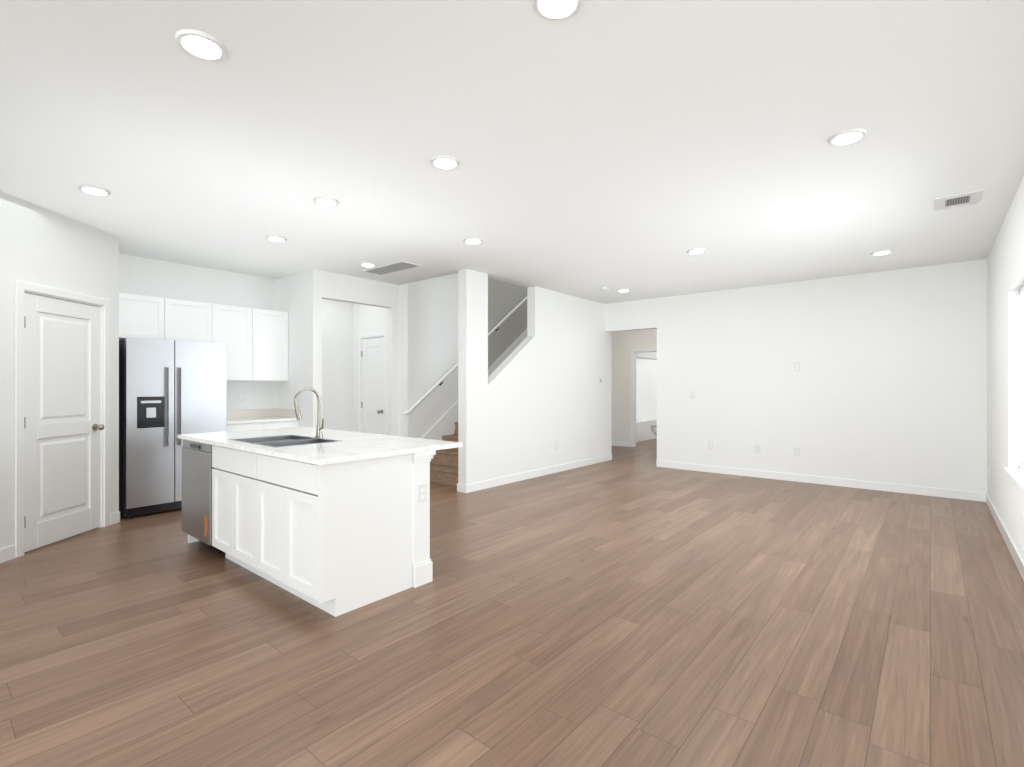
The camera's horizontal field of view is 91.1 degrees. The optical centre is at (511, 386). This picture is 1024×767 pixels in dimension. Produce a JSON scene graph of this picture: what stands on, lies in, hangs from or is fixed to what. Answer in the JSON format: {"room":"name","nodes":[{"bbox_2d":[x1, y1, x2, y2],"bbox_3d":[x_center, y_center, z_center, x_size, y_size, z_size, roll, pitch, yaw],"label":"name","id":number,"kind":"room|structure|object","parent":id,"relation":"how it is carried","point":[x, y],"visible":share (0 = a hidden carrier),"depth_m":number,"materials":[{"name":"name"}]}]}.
{"room":"kitchen","nodes":[
{"label":"kitchen","id":0,"kind":"room"},
{"bbox_2d":[0,191,118,548],"bbox_3d":[-3.834,-0.070,4.165,0.120,2.740,1.320,0,0,0],"label":"wall","id":1,"kind":"structure","parent":0,"point":[41,246],"depth_m":4.03,"materials":[{"name":"white paint"}]},
{"bbox_2d":[15,280,109,557],"bbox_3d":[-3.806,0.246,4.270,0.610,2.107,0.721,0,0,40],"label":"door frame","id":2,"kind":"structure","parent":1,"relation":"attached to","point":[21,287],"depth_m":3.99,"materials":[{"name":"white paint"}]},
{"bbox_2d":[24,293,103,551],"bbox_3d":[-3.791,0.280,4.255,0.514,2.017,0.594,0,0,40],"label":"pantry door","id":3,"kind":"structure","parent":1,"relation":"in","point":[63,426],"depth_m":4.21,"materials":[{"name":"white paint"}]},
{"bbox_2d":[119,254,276,409],"bbox_3d":[-4.295,-0.070,5.483,0.120,2.740,3.634,0,0,40],"label":"wall","id":4,"kind":"structure","parent":0,"point":[152,277],"depth_m":6.16,"materials":[{"name":"white paint"}]},
{"bbox_2d":[119,293,214,342],"bbox_3d":[-3.914,-0.735,5.584,0.332,0.470,0.940,0,0,40],"label":"upper cabinet","id":5,"kind":"object","parent":4,"relation":"attached to","point":[140,316],"depth_m":5.49,"materials":[{"name":"white paint"}]},
{"bbox_2d":[238,392,243,400],"bbox_3d":[-3.448,0.130,6.400,0.006,0.116,0.072,0,0,40],"label":"outlet","id":6,"kind":"object","parent":4,"relation":"attached to","point":[240,396],"visible":1,"depth_m":6.39,"materials":[{"name":"white plastic"}]},
{"bbox_2d":[215,304,287,380],"bbox_3d":[-3.343,-0.520,6.268,0.332,0.900,0.962,0,0,40],"label":"upper cabinet","id":7,"kind":"object","parent":4,"relation":"attached to","point":[255,340],"depth_m":6.20,"materials":[{"name":"white paint"}]},
{"bbox_2d":[277,270,307,426],"bbox_3d":[-2.806,-0.070,6.529,0.830,2.740,0.120,0,0,40],"label":"wall","id":8,"kind":"structure","parent":0,"point":[292,295],"depth_m":6.42,"materials":[{"name":"white paint"}]},
{"bbox_2d":[322,299,352,430],"bbox_3d":[-2.866,-0.070,7.496,0.120,2.740,1.290,0,0,40],"label":"wall","id":9,"kind":"structure","parent":0,"point":[337,365],"depth_m":7.65,"materials":[{"name":"white paint"}]},
{"bbox_2d":[308,269,398,435],"bbox_3d":[-2.067,-0.070,6.674,0.120,2.740,1.290,0,0,40],"label":"wall","id":10,"kind":"structure","parent":0,"point":[326,285],"depth_m":6.53,"materials":[{"name":"white paint"}]},
{"bbox_2d":[353,283,414,437],"bbox_3d":[-1.930,-0.070,7.479,1.340,2.740,0.120,0,0,40],"label":"wall","id":11,"kind":"structure","parent":0,"point":[369,319],"depth_m":7.09,"materials":[{"name":"white paint"}]},
{"bbox_2d":[361,337,383,434],"bbox_3d":[-2.098,0.280,7.524,0.584,2.017,0.114,0,0,40],"label":"closet door","id":12,"kind":"structure","parent":11,"relation":"in","point":[372,356],"depth_m":7.55,"materials":[{"name":"white paint"}]},
{"bbox_2d":[358,331,386,434],"bbox_3d":[-2.054,0.246,7.572,0.734,2.107,0.136,0,0,40],"label":"door frame","id":13,"kind":"structure","parent":11,"relation":"attached to","point":[384,333],"depth_m":7.62,"materials":[{"name":"white paint"}]},
{"bbox_2d":[412,273,526,437],"bbox_3d":[0.299,-1.300,9.201,0.120,5.200,5.380,0,0,40],"label":"wall","id":14,"kind":"structure","parent":0,"point":[436,329],"depth_m":7.52,"materials":[{"name":"white paint"}]},
{"bbox_2d":[403,296,526,414],"bbox_3d":[-0.372,-0.876,8.235,0.086,2.536,3.450,0,0,40],"label":"handrail","id":15,"kind":"object","parent":14,"relation":"attached to","point":[433,387],"depth_m":7.49,"materials":[{"name":"white paint"}]},
{"bbox_2d":[0,438,1023,766],"bbox_3d":[0.716,1.340,6.171,8.400,0.080,15.200,0,0,40],"label":"floor","id":16,"kind":"structure","parent":0,"point":[624,606],"depth_m":2.56,"materials":[{"name":"brown wood"}]},
{"bbox_2d":[119,337,226,518],"bbox_3d":[-3.704,0.412,5.422,0.807,1.775,0.900,0,0,40],"label":"refrigerator","id":17,"kind":"object","parent":16,"relation":"on","point":[170,391],"visible":0.75,"depth_m":5.08,"materials":[{"name":"grey metal"}]},
{"bbox_2d":[227,409,298,430],"bbox_3d":[-3.206,0.797,6.191,0.641,1.005,0.904,0,0,40],"label":"base cabinet","id":18,"kind":"object","parent":16,"relation":"on","point":[248,419],"visible":0.08,"depth_m":6.22,"materials":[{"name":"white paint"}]},
{"bbox_2d":[182,439,437,616],"bbox_3d":[-1.620,0.863,3.748,2.208,0.875,0.822,0,0,40],"label":"kitchen island","id":19,"kind":"object","parent":16,"relation":"on","point":[335,523],"depth_m":3.11,"materials":[{"name":"white wood"}]},
{"bbox_2d":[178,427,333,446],"bbox_3d":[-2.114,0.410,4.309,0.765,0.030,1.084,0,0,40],"label":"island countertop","id":20,"kind":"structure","parent":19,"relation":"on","point":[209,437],"depth_m":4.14,"materials":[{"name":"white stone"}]},
{"bbox_2d":[214,431,381,454],"bbox_3d":[-1.544,0.410,3.834,0.720,0.030,1.084,0,0,40],"label":"island countertop","id":21,"kind":"structure","parent":19,"relation":"on","point":[233,444],"depth_m":3.69,"materials":[{"name":"white stone"}]},
{"bbox_2d":[238,435,341,446],"bbox_3d":[-1.667,0.511,3.686,0.744,0.235,0.485,0,0,40],"label":"sink","id":22,"kind":"object","parent":21,"relation":"in","point":[266,440],"depth_m":3.83,"materials":[{"name":"grey metal"}]},
{"bbox_2d":[294,387,325,438],"bbox_3d":[-1.534,0.200,3.815,0.098,0.391,0.231,0,0,40],"label":"faucet","id":23,"kind":"object","parent":21,"relation":"on","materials":[{"name":"silver metal"}]},
{"bbox_2d":[258,435,461,466],"bbox_3d":[-0.981,0.410,3.365,0.745,0.030,1.084,0,0,40],"label":"island countertop","id":24,"kind":"structure","parent":19,"relation":"on","point":[315,453],"depth_m":3.20,"materials":[{"name":"white stone"}]},
{"bbox_2d":[422,329,526,485],"bbox_3d":[0.068,-0.147,7.971,1.096,2.894,3.455,0,0,40],"label":"staircase","id":25,"kind":"structure","parent":16,"relation":"on","point":[443,466],"depth_m":7.32,"materials":[{"name":"carpet"}]},
{"bbox_2d":[636,360,656,441],"bbox_3d":[3.047,0.300,12.508,0.750,2.000,1.520,0,0,40],"label":"bathtub","id":26,"kind":"object","parent":16,"relation":"on","point":[646,394],"visible":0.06,"depth_m":13.05,"materials":[{"name":"white ceramic"}]},
{"bbox_2d":[651,425,656,435],"bbox_3d":[3.486,0.915,11.231,0.807,0.770,0.400,0,0,40],"label":"toilet","id":27,"kind":"object","parent":16,"relation":"on","point":[654,429],"visible":0.17,"depth_m":11.31,"materials":[{"name":"white ceramic"}]},
{"bbox_2d":[0,0,1023,303],"bbox_3d":[0.716,-1.490,6.171,8.400,0.100,15.200,0,0,40],"label":"ceiling","id":28,"kind":"structure","parent":0,"point":[638,148],"depth_m":2.87,"materials":[{"name":"white paint"}]},
{"bbox_2d":[78,185,110,195],"bbox_3d":[-3.054,-1.433,3.677,0.189,0.015,0.189,0,0,-5],"label":"recessed light","id":29,"kind":"object","parent":28,"relation":"in","point":[90,189],"depth_m":3.65,"materials":[{"name":"white paint"}]},
{"bbox_2d":[175,29,226,60],"bbox_3d":[-1.307,-1.433,2.118,0.189,0.015,0.189,0,0,-5],"label":"recessed light","id":30,"kind":"object","parent":28,"relation":"in","point":[201,45],"depth_m":2.10,"materials":[{"name":"white paint"}]},
{"bbox_2d":[266,235,286,241],"bbox_3d":[-2.282,-1.433,4.869,0.189,0.015,0.189,0,0,-5],"label":"recessed light","id":31,"kind":"object","parent":28,"relation":"in","point":[276,238],"depth_m":4.84,"materials":[{"name":"white paint"}]},
{"bbox_2d":[313,196,338,205],"bbox_3d":[-1.441,-1.433,3.895,0.189,0.015,0.189,0,0,-5],"label":"recessed light","id":32,"kind":"object","parent":28,"relation":"in","point":[321,200],"depth_m":3.87,"materials":[{"name":"white paint"}]},
{"bbox_2d":[360,262,375,266],"bbox_3d":[-1.696,-1.433,5.916,0.189,0.015,0.189,0,0,-5],"label":"recessed light","id":33,"kind":"object","parent":28,"relation":"in","point":[366,264],"depth_m":5.88,"materials":[{"name":"white paint"}]},
{"bbox_2d":[361,261,421,275],"bbox_3d":[-1.473,-1.437,6.121,0.800,0.009,0.300,0,0,40],"label":"ceiling vent","id":34,"kind":"object","parent":28,"relation":"in","point":[399,266],"visible":1,"depth_m":6.10,"materials":[{"name":"white metal"}]},
{"bbox_2d":[430,155,459,169],"bbox_3d":[-0.428,-1.433,3.220,0.189,0.015,0.189,0,0,-5],"label":"recessed light","id":35,"kind":"object","parent":28,"relation":"in","point":[445,162],"depth_m":3.20,"materials":[{"name":"white paint"}]},
{"bbox_2d":[463,238,481,243],"bbox_3d":[-0.387,-1.433,4.956,0.189,0.015,0.189,0,0,-5],"label":"recessed light","id":36,"kind":"object","parent":28,"relation":"in","point":[468,240],"depth_m":4.94,"materials":[{"name":"white paint"}]},
{"bbox_2d":[532,0,582,20],"bbox_3d":[0.170,-1.433,1.876,0.189,0.015,0.189,0,0,-5],"label":"recessed light","id":37,"kind":"object","parent":28,"relation":"in","point":[551,10],"depth_m":1.89,"materials":[{"name":"white paint"}]},
{"bbox_2d":[600,287,607,290],"bbox_3d":[1.342,-1.423,7.329,0.130,0.036,0.130,0,0,40],"label":"smoke detector","id":38,"kind":"object","parent":28,"relation":"attached to","point":[603,288],"visible":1,"depth_m":7.28,"materials":[{"name":"white plastic"}]},
{"bbox_2d":[617,289,629,291],"bbox_3d":[1.668,-1.433,7.501,0.189,0.015,0.189,0,0,-5],"label":"recessed light","id":39,"kind":"object","parent":28,"relation":"in","point":[620,290],"depth_m":7.46,"materials":[{"name":"white paint"}]},
{"bbox_2d":[687,248,705,253],"bbox_3d":[1.957,-1.433,5.333,0.189,0.015,0.189,0,0,-5],"label":"recessed light","id":40,"kind":"object","parent":28,"relation":"in","point":[693,251],"depth_m":5.30,"materials":[{"name":"white paint"}]},
{"bbox_2d":[828,128,866,145],"bbox_3d":[1.931,-1.433,2.895,0.189,0.015,0.189,0,0,-5],"label":"recessed light","id":41,"kind":"object","parent":28,"relation":"in","point":[846,137],"depth_m":2.88,"materials":[{"name":"white paint"}]},
{"bbox_2d":[871,250,892,254],"bbox_3d":[3.962,-1.433,5.381,0.189,0.015,0.189,0,0,-5],"label":"recessed light","id":42,"kind":"object","parent":28,"relation":"in","point":[882,252],"depth_m":5.35,"materials":[{"name":"white paint"}]},
{"bbox_2d":[935,190,982,210],"bbox_3d":[3.445,-1.437,3.885,0.270,0.009,0.330,0,0,40],"label":"ceiling vent","id":43,"kind":"object","parent":28,"relation":"attached to","point":[958,200],"visible":0.98,"depth_m":3.87,"materials":[{"name":"white metal"}]},
{"bbox_2d":[458,269,608,484],"bbox_3d":[0.520,-1.300,7.545,0.140,5.200,3.540,0,0,40],"label":"wall","id":44,"kind":"structure","parent":0,"point":[532,398],"depth_m":7.22,"materials":[{"name":"white paint"}]},
{"bbox_2d":[460,454,611,492],"bbox_3d":[0.595,1.250,7.540,0.042,0.100,3.652,0,0,40],"label":"baseboard","id":45,"kind":"structure","parent":44,"relation":"attached to","point":[486,484],"depth_m":7.07,"materials":[{"name":"white paint"}]},
{"bbox_2d":[609,332,611,453],"bbox_3d":[1.685,-1.300,8.944,0.140,5.200,0.100,0,0,40],"label":"wall","id":46,"kind":"structure","parent":0,"point":[610,392],"depth_m":8.91,"materials":[{"name":"white paint"}]},
{"bbox_2d":[612,328,656,441],"bbox_3d":[2.712,-0.070,10.770,2.780,2.740,0.120,0,0,40],"label":"wall","id":47,"kind":"structure","parent":0,"point":[624,343],"depth_m":10.93,"materials":[{"name":"white paint"}]},
{"bbox_2d":[612,441,629,446],"bbox_3d":[2.305,1.250,11.023,0.630,0.100,0.012,0,0,40],"label":"baseboard","id":48,"kind":"structure","parent":47,"relation":"attached to","point":[627,444],"depth_m":10.95,"materials":[{"name":"white paint"}]},
{"bbox_2d":[631,348,656,446],"bbox_3d":[2.930,0.246,10.578,0.884,2.107,0.136,0,0,40],"label":"door frame","id":49,"kind":"structure","parent":47,"relation":"attached to","point":[633,351],"depth_m":10.79,"materials":[{"name":"white paint"}]},
{"bbox_2d":[639,352,656,359],"bbox_3d":[4.466,-0.070,12.757,2.870,2.740,0.120,0,0,40],"label":"wall","id":50,"kind":"structure","parent":0,"point":[652,355],"depth_m":13.37,"materials":[{"name":"white paint"}]},
{"bbox_2d":[605,259,986,492],"bbox_3d":[3.593,-0.070,7.211,5.010,2.740,0.120,0,0,40],"label":"wall","id":51,"kind":"structure","parent":0,"point":[887,383],"depth_m":6.61,"materials":[{"name":"white paint"}]},
{"bbox_2d":[690,392,694,398],"bbox_3d":[2.796,0.135,7.793,0.072,0.116,0.005,0,0,40],"label":"switch plate","id":52,"kind":"object","parent":51,"relation":"attached to","point":[692,395],"visible":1,"depth_m":7.79,"materials":[{"name":"white plastic"}]},
{"bbox_2d":[708,441,712,448],"bbox_3d":[3.010,0.890,7.613,0.072,0.116,0.006,0,0,40],"label":"electrical outlet","id":53,"kind":"object","parent":51,"relation":"attached to","point":[710,444],"visible":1,"depth_m":7.61,"materials":[{"name":"white plastic"}]},
{"bbox_2d":[755,445,760,452],"bbox_3d":[3.518,0.890,7.191,0.072,0.116,0.005,0,0,40],"label":"electrical outlet","id":54,"kind":"object","parent":51,"relation":"attached to","point":[757,448],"visible":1,"depth_m":7.19,"materials":[{"name":"white plastic"}]},
{"bbox_2d":[794,447,799,455],"bbox_3d":[3.902,0.890,6.870,0.072,0.116,0.006,0,0,40],"label":"electrical outlet","id":55,"kind":"object","parent":51,"relation":"attached to","point":[796,451],"visible":1,"depth_m":6.87,"materials":[{"name":"white plastic"}]},
{"bbox_2d":[656,461,983,501],"bbox_3d":[3.843,1.250,6.917,3.890,0.100,0.012,0,0,40],"label":"baseboard","id":56,"kind":"structure","parent":51,"relation":"attached to","point":[928,491],"depth_m":6.59,"materials":[{"name":"white paint"}]},
{"bbox_2d":[987,177,1023,561],"bbox_3d":[2.198,-0.070,1.748,0.160,2.740,10.300,0,0,40],"label":"wall","id":57,"kind":"structure","parent":0,"point":[1005,285],"depth_m":4.27,"materials":[{"name":"white paint"}]},
{"bbox_2d":[984,493,1023,580],"bbox_3d":[2.132,1.250,1.803,0.012,0.100,10.060,0,0,40],"label":"baseboard","id":58,"kind":"structure","parent":57,"relation":"attached to","point":[1013,550],"depth_m":4.11,"materials":[{"name":"white paint"}]},
{"bbox_2d":[1004,286,1023,491],"bbox_3d":[3.516,-0.050,3.384,0.150,1.457,1.797,0,0,40],"label":"window","id":59,"kind":"structure","parent":57,"relation":"in","point":[1016,475],"depth_m":4.02,"materials":[{"name":"white paint"}]}
]}

